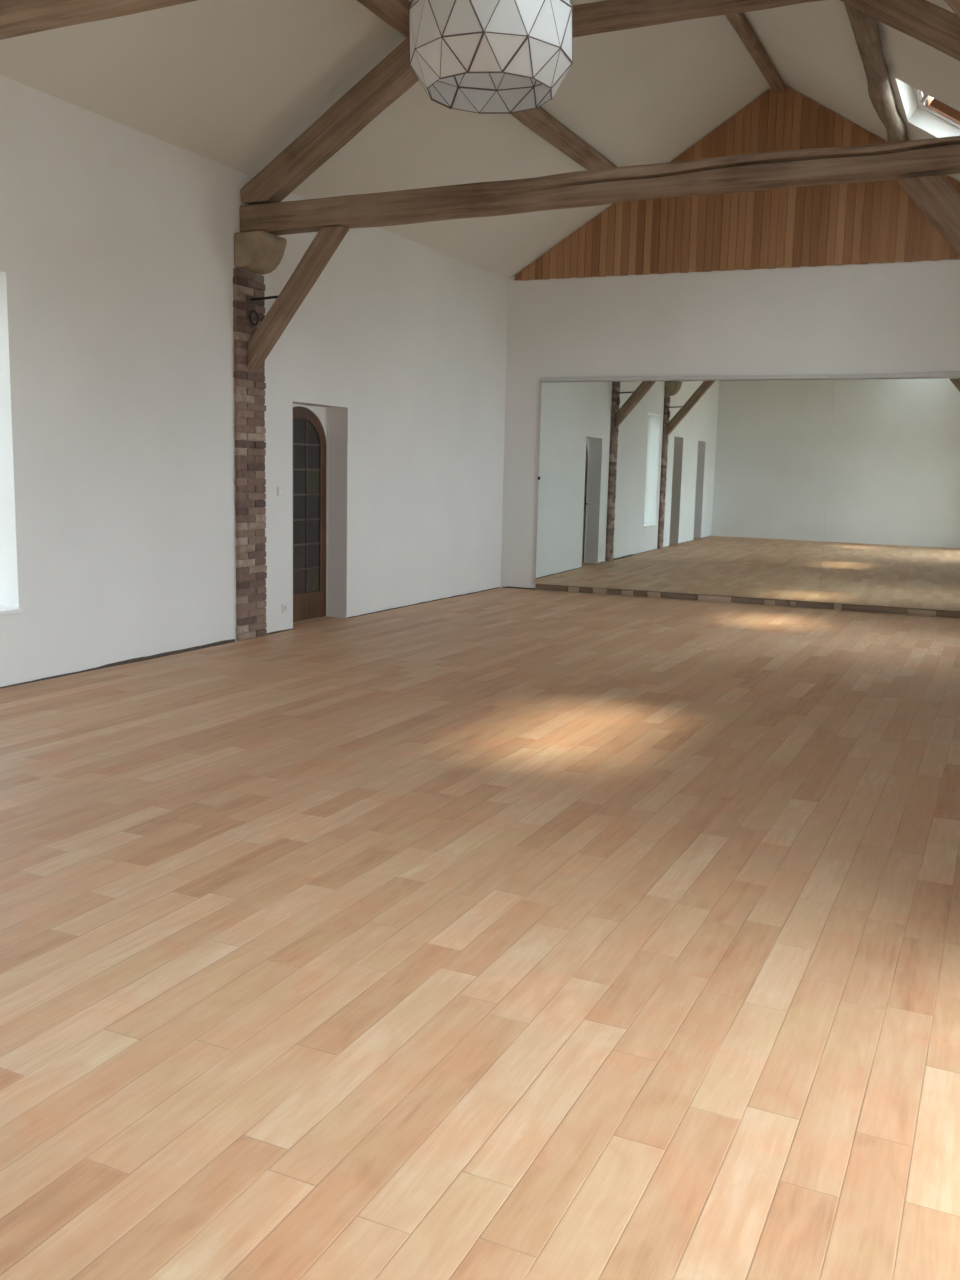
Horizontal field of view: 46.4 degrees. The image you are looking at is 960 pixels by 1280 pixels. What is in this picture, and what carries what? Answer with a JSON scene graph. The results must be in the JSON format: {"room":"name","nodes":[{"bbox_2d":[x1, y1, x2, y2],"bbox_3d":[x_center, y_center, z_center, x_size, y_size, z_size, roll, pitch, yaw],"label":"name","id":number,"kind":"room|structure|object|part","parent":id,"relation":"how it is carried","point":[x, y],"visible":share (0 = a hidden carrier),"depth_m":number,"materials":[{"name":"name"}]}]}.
{"room":"exercise studio","nodes":[
{"label":"exercise studio","id":0,"kind":"room"},
{"bbox_2d":[0,75,508,686],"bbox_3d":[-3.155,-1.670,7.641,0.400,3.920,16.600,5,9,25],"label":"wall","id":1,"kind":"structure","parent":0,"point":[118,519],"depth_m":8.85,"materials":[{"name":"white paint"}]},
{"bbox_2d":[0,606,22,614],"bbox_3d":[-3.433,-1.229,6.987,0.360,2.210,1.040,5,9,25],"label":"window sill","id":2,"kind":"structure","parent":1,"relation":"in","point":[3,610],"depth_m":7.47,"materials":[{"name":"white paint"}]},
{"bbox_2d":[0,587,499,688],"bbox_3d":[-3.024,0.265,7.832,0.002,0.039,15.370,5,9,25],"label":"gap","id":3,"kind":"structure","parent":1,"relation":"attached to","point":[133,660],"depth_m":8.95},
{"bbox_2d":[233,268,266,639],"bbox_3d":[-1.978,-1.558,9.661,0.047,3.112,0.397,5,9,25],"label":"brick pilaster","id":4,"kind":"object","parent":1,"relation":"attached to","point":[249,386],"visible":0.94,"depth_m":9.63,"materials":[{"name":"brown brick"}]},
{"bbox_2d":[249,310,258,325],"bbox_3d":[-1.912,-2.720,9.459,0.038,0.128,0.126,5,9,25],"label":"ring","id":5,"kind":"object","parent":4,"relation":"attached to","point":[252,311],"visible":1,"depth_m":9.45,"materials":[{"name":"black metal"}]},
{"bbox_2d":[234,231,286,274],"bbox_3d":[-1.830,-3.232,9.360,0.282,0.281,0.380,5,9,25],"label":"stone corbel","id":6,"kind":"object","parent":4,"relation":"on","point":[259,252],"visible":1,"depth_m":9.24,"materials":[{"name":"beige stone"}]},
{"bbox_2d":[240,136,959,234],"bbox_3d":[0.966,-3.245,8.022,6.448,0.226,0.213,5,9,25],"label":"tie beam","id":7,"kind":"structure","parent":6,"relation":"on","point":[934,156],"depth_m":7.93,"materials":[{"name":"brown wood"}]},
{"bbox_2d":[248,226,348,371],"bbox_3d":[-1.504,-2.800,9.265,0.916,1.108,0.157,5,9,25],"label":"brace","id":8,"kind":"object","parent":7,"relation":"attached to","point":[327,240],"visible":1,"depth_m":9.22,"materials":[{"name":"brown wood"}]},
{"bbox_2d":[240,36,418,204],"bbox_3d":[-0.464,-4.545,8.525,3.222,2.122,0.199,5,9,25],"label":"rafter","id":9,"kind":"object","parent":7,"relation":"on","point":[393,76],"visible":0.7,"depth_m":8.85,"materials":[{"name":"brown wood"}]},
{"bbox_2d":[357,0,616,169],"bbox_3d":[-1.392,-4.397,6.603,0.221,0.183,15.089,5,9,25],"label":"purlin","id":10,"kind":"object","parent":9,"relation":"on","point":[395,13],"visible":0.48,"depth_m":10.74,"materials":[{"name":"brown wood"}]},
{"bbox_2d":[490,0,823,47],"bbox_3d":[0.983,-4.385,7.849,2.794,0.174,0.161,5,9,25],"label":"beam","id":11,"kind":"structure","parent":9,"relation":"attached to","point":[608,15],"depth_m":7.70,"materials":[{"name":"brown wood"}]},
{"bbox_2d":[726,13,784,91],"bbox_3d":[0.151,-5.269,5.930,0.136,0.096,14.862,5,10,25],"label":"ridge beam","id":12,"kind":"structure","parent":9,"relation":"on","point":[738,21],"depth_m":11.41,"materials":[{"name":"brown wood"}]},
{"bbox_2d":[409,0,572,113],"bbox_3d":[0.081,-4.083,5.949,0.899,2.234,0.898,5,9,25],"label":"pendant lamp","id":13,"kind":"object","parent":12,"relation":"hanging from","point":[530,55],"visible":1,"depth_m":5.80,"materials":[{"name":"white glass"}]},
{"bbox_2d":[840,0,959,60],"bbox_3d":[2.452,-4.253,7.176,3.222,2.061,0.201,5,9,25],"label":"rafter","id":14,"kind":"object","parent":7,"relation":"on","point":[937,27],"visible":1,"depth_m":7.00,"materials":[{"name":"brown wood"}]},
{"bbox_2d":[844,3,907,142],"bbox_3d":[1.555,-4.256,5.590,0.277,0.320,14.604,5,9,24],"label":"log purlin","id":15,"kind":"object","parent":14,"relation":"on","point":[865,27],"visible":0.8,"depth_m":9.40,"materials":[{"name":"brown wood"}]},
{"bbox_2d":[250,295,278,300],"bbox_3d":[-1.800,-2.861,9.374,0.289,0.033,0.022,5,9,25],"label":"rod","id":16,"kind":"object","parent":4,"relation":"attached to","point":[268,297],"visible":1,"depth_m":9.37,"materials":[{"name":"black metal"}]},
{"bbox_2d":[278,487,282,495],"bbox_3d":[-1.802,-1.344,10.123,0.014,0.080,0.080,5,9,25],"label":"light switch","id":17,"kind":"object","parent":1,"relation":"attached to","point":[280,489],"visible":1,"depth_m":10.11,"materials":[{"name":"white plastic"}]},
{"bbox_2d":[282,603,287,612],"bbox_3d":[-1.800,-0.295,10.336,0.014,0.082,0.082,5,9,25],"label":"wall socket","id":18,"kind":"object","parent":1,"relation":"attached to","point":[284,606],"visible":1,"depth_m":10.33,"materials":[{"name":"white plastic"}]},
{"bbox_2d":[293,404,327,621],"bbox_3d":[-1.785,-1.220,10.880,0.221,2.090,0.940,5,9,25],"label":"door","id":19,"kind":"structure","parent":1,"relation":"in","point":[310,423],"depth_m":11.02,"materials":[{"name":"brown wood"}]},
{"bbox_3d":[-1.736,-2.002,10.748,0.008,0.225,0.218,5,9,25],"label":"pane","id":20,"kind":"part","parent":19,"relation":"part of","materials":[{"name":"clear glass"}]},
{"bbox_3d":[-1.742,-1.764,10.784,0.008,0.225,0.218,5,9,25],"label":"pane","id":21,"kind":"part","parent":19,"relation":"part of","materials":[{"name":"clear glass"}]},
{"bbox_3d":[-1.747,-1.525,10.820,0.008,0.225,0.218,5,9,25],"label":"pane","id":22,"kind":"part","parent":19,"relation":"part of","materials":[{"name":"clear glass"}]},
{"bbox_3d":[-1.753,-1.286,10.856,0.008,0.225,0.218,5,9,25],"label":"pane","id":23,"kind":"part","parent":19,"relation":"part of","materials":[{"name":"clear glass"}]},
{"bbox_3d":[-1.759,-1.048,10.892,0.008,0.225,0.218,5,9,25],"label":"pane","id":24,"kind":"part","parent":19,"relation":"part of","materials":[{"name":"clear glass"}]},
{"bbox_3d":[-1.764,-0.809,10.928,0.008,0.225,0.218,5,9,25],"label":"pane","id":25,"kind":"part","parent":19,"relation":"part of","materials":[{"name":"clear glass"}]},
{"bbox_3d":[-1.770,-0.570,10.964,0.008,0.225,0.218,5,9,25],"label":"pane","id":26,"kind":"part","parent":19,"relation":"part of","materials":[{"name":"clear glass"}]},
{"bbox_3d":[-1.771,-0.320,10.999,0.018,0.264,0.702,5,9,25],"label":"panel","id":27,"kind":"part","parent":19,"relation":"part of","materials":[{"name":"brown wood"}]},
{"bbox_3d":[-1.636,-2.029,10.958,0.008,0.221,0.218,5,9,25],"label":"pane","id":28,"kind":"part","parent":19,"relation":"part of","materials":[{"name":"clear glass"}]},
{"bbox_3d":[-1.642,-1.793,10.994,0.008,0.225,0.218,5,9,25],"label":"pane","id":29,"kind":"part","parent":19,"relation":"part of","materials":[{"name":"clear glass"}]},
{"bbox_3d":[-1.647,-1.554,11.030,0.008,0.225,0.218,5,9,25],"label":"pane","id":30,"kind":"part","parent":19,"relation":"part of","materials":[{"name":"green glass"}]},
{"bbox_3d":[-1.653,-1.316,11.065,0.008,0.225,0.218,5,9,25],"label":"pane","id":31,"kind":"part","parent":19,"relation":"part of","materials":[{"name":"clear glass"}]},
{"bbox_3d":[-1.659,-1.077,11.101,0.008,0.225,0.218,5,9,25],"label":"pane","id":32,"kind":"part","parent":19,"relation":"part of","materials":[{"name":"clear glass"}]},
{"bbox_3d":[-1.664,-0.838,11.137,0.008,0.225,0.218,5,9,25],"label":"pane","id":33,"kind":"part","parent":19,"relation":"part of","materials":[{"name":"clear glass"}]},
{"bbox_3d":[-1.670,-0.600,11.173,0.008,0.225,0.218,5,9,25],"label":"pane","id":34,"kind":"part","parent":19,"relation":"part of","materials":[{"name":"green glass"}]},
{"bbox_3d":[-3.702,-1.055,6.053,0.047,3.112,0.396,5,9,25],"label":"brick pilaster","id":35,"kind":"object","parent":1,"relation":"attached to","visible":0},
{"bbox_3d":[-3.554,-2.730,5.752,0.282,0.281,0.380,5,9,25],"label":"stone corbel","id":36,"kind":"object","parent":35,"relation":"on","visible":0},
{"bbox_2d":[0,0,196,39],"bbox_3d":[-0.757,-2.747,4.415,6.448,0.230,0.211,5,9,25],"label":"tie beam","id":37,"kind":"structure","parent":36,"relation":"on","point":[17,17],"depth_m":4.88,"materials":[{"name":"brown wood"}]},
{"bbox_2d":[0,588,959,1279],"bbox_3d":[-0.251,0.537,6.534,6.750,0.018,15.750,5,9,25],"label":"floor","id":38,"kind":"structure","parent":0,"point":[498,933],"depth_m":3.52,"materials":[{"name":"brown wood"}]},
{"bbox_2d":[568,587,578,592],"bbox_3d":[1.193,-0.643,14.298,0.140,0.069,0.018,5,9,23],"label":"block","id":39,"kind":"object","parent":38,"relation":"on","point":[570,589],"visible":1,"depth_m":14.29,"materials":[{"name":"brown wood"}]},
{"bbox_2d":[593,588,606,594],"bbox_3d":[1.514,-0.617,14.160,0.180,0.072,0.018,5,9,23],"label":"block","id":40,"kind":"object","parent":38,"relation":"on","point":[595,590],"visible":1,"depth_m":14.15,"materials":[{"name":"brown wood"}]},
{"bbox_2d":[622,590,632,595],"bbox_3d":[1.844,-0.584,14.020,0.140,0.066,0.018,5,9,23],"label":"block","id":41,"kind":"object","parent":38,"relation":"on","point":[624,593],"visible":1,"depth_m":14.01,"materials":[{"name":"brown wood"}]},
{"bbox_2d":[647,592,659,597],"bbox_3d":[2.155,-0.558,13.887,0.160,0.069,0.018,5,9,23],"label":"block","id":42,"kind":"object","parent":38,"relation":"on","point":[649,594],"visible":1,"depth_m":13.88,"materials":[{"name":"brown wood"}]},
{"bbox_2d":[698,595,730,602],"bbox_3d":[2.843,-0.500,13.593,0.400,0.072,0.018,5,9,23],"label":"block","id":43,"kind":"object","parent":38,"relation":"on","point":[709,598],"visible":1,"depth_m":13.58,"materials":[{"name":"beige wood"}]},
{"bbox_2d":[764,600,774,605],"bbox_3d":[3.448,-0.443,13.335,0.120,0.066,0.018,5,9,23],"label":"block","id":44,"kind":"object","parent":38,"relation":"on","point":[766,602],"visible":1,"depth_m":13.32,"materials":[{"name":"beige wood"}]},
{"bbox_2d":[790,601,795,606],"bbox_3d":[3.695,-0.423,13.229,0.060,0.069,0.018,5,9,23],"label":"block","id":45,"kind":"object","parent":38,"relation":"on","point":[792,603],"visible":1,"depth_m":13.22,"materials":[{"name":"beige wood"}]},
{"bbox_2d":[834,604,841,609],"bbox_3d":[4.163,-0.384,13.029,0.080,0.072,0.018,5,9,23],"label":"block","id":46,"kind":"object","parent":38,"relation":"on","point":[836,606],"visible":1,"depth_m":13.02,"materials":[{"name":"beige wood"}]},
{"bbox_2d":[907,609,935,616],"bbox_3d":[4.997,-0.307,12.673,0.300,0.065,0.018,5,9,23],"label":"block","id":47,"kind":"object","parent":38,"relation":"on","point":[910,611],"visible":1,"depth_m":12.66,"materials":[{"name":"beige wood"}]},
{"bbox_2d":[0,0,959,279],"bbox_3d":[-0.005,-4.389,5.702,7.635,2.740,16.700,5,9,25],"label":"ceiling","id":48,"kind":"structure","parent":0,"point":[232,84],"depth_m":9.87,"materials":[{"name":"white paint"}]},
{"bbox_2d":[914,88,959,127],"bbox_3d":[4.341,-4.741,10.100,0.863,0.769,1.314,5,9,25],"label":"window","id":49,"kind":"structure","parent":48,"relation":"attached to","point":[937,108],"depth_m":10.37,"materials":[{"name":"white paint"}]},
{"bbox_3d":[4.343,-4.830,10.086,0.850,0.060,1.212,38,21,16],"label":"sash","id":50,"kind":"part","parent":49,"relation":"part of","materials":[{"name":"orange wood"}]},
{"bbox_3d":[4.104,-4.463,9.539,0.572,0.090,0.037,38,21,16],"label":"blind rail","id":51,"kind":"part","parent":49,"relation":"part of","materials":[{"name":"orange wood"}]},
{"bbox_2d":[500,85,959,617],"bbox_3d":[3.377,-3.373,13.154,7.300,5.950,0.300,5,9,23],"label":"wall","id":52,"kind":"structure","parent":0,"point":[897,317],"depth_m":13.24,"materials":[{"name":"white paint"}]},
{"bbox_2d":[502,586,534,589],"bbox_3d":[0.503,-0.673,14.630,0.470,0.036,0.002,5,9,23],"label":"gap","id":53,"kind":"structure","parent":52,"relation":"attached to","point":[508,586],"depth_m":14.62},
{"bbox_2d":[536,379,834,601],"bbox_3d":[2.373,-1.848,13.625,3.560,2.545,0.032,5,9,23],"label":"wall mirror","id":54,"kind":"object","parent":52,"relation":"attached to","point":[691,487],"visible":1,"depth_m":13.56,"materials":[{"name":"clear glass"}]},
{"bbox_2d":[514,85,959,280],"bbox_3d":[3.357,-5.264,12.720,6.377,2.017,0.020,5,9,23],"label":"cladding","id":55,"kind":"object","parent":52,"relation":"attached to","point":[878,221],"visible":0.81,"depth_m":12.78,"materials":[{"name":"brown wood"}]},
{"bbox_2d":[536,584,959,617],"bbox_3d":[3.406,-0.457,13.373,5.850,0.074,0.024,5,9,23],"label":"batten","id":56,"kind":"object","parent":52,"relation":"attached to","point":[806,604],"visible":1,"depth_m":13.31,"materials":[{"name":"brown wood"}]},
{"bbox_2d":[539,373,959,381],"bbox_3d":[3.470,-3.043,12.966,5.930,0.051,0.051,5,9,23],"label":"batten","id":57,"kind":"object","parent":52,"relation":"attached to","point":[884,375],"visible":1,"depth_m":13.05,"materials":[{"name":"wood"}]},
{"bbox_2d":[820,378,959,610],"bbox_3d":[5.046,-1.613,12.483,2.268,2.545,0.032,5,9,23],"label":"wall mirror","id":58,"kind":"object","parent":52,"relation":"attached to","point":[892,529],"visible":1,"depth_m":12.63,"materials":[{"name":"clear glass"}]},
{"bbox_3d":[3.022,-1.092,4.771,0.350,3.920,16.600,5,9,25],"label":"wall","id":59,"kind":"structure","parent":0,"visible":0},
{"bbox_2d":[898,176,959,255],"bbox_3d":[3.273,-2.125,7.079,1.297,1.569,0.156,5,9,25],"label":"brace","id":60,"kind":"object","parent":59,"relation":"attached to","point":[935,196],"visible":1,"depth_m":7.08,"materials":[{"name":"brown wood"}]},
{"bbox_2d":[944,0,959,17],"bbox_3d":[1.628,-1.717,3.418,1.127,1.364,0.153,5,9,25],"label":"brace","id":61,"kind":"object","parent":59,"relation":"attached to","point":[954,5],"visible":1,"depth_m":3.47,"materials":[{"name":"brown wood"}]}
]}

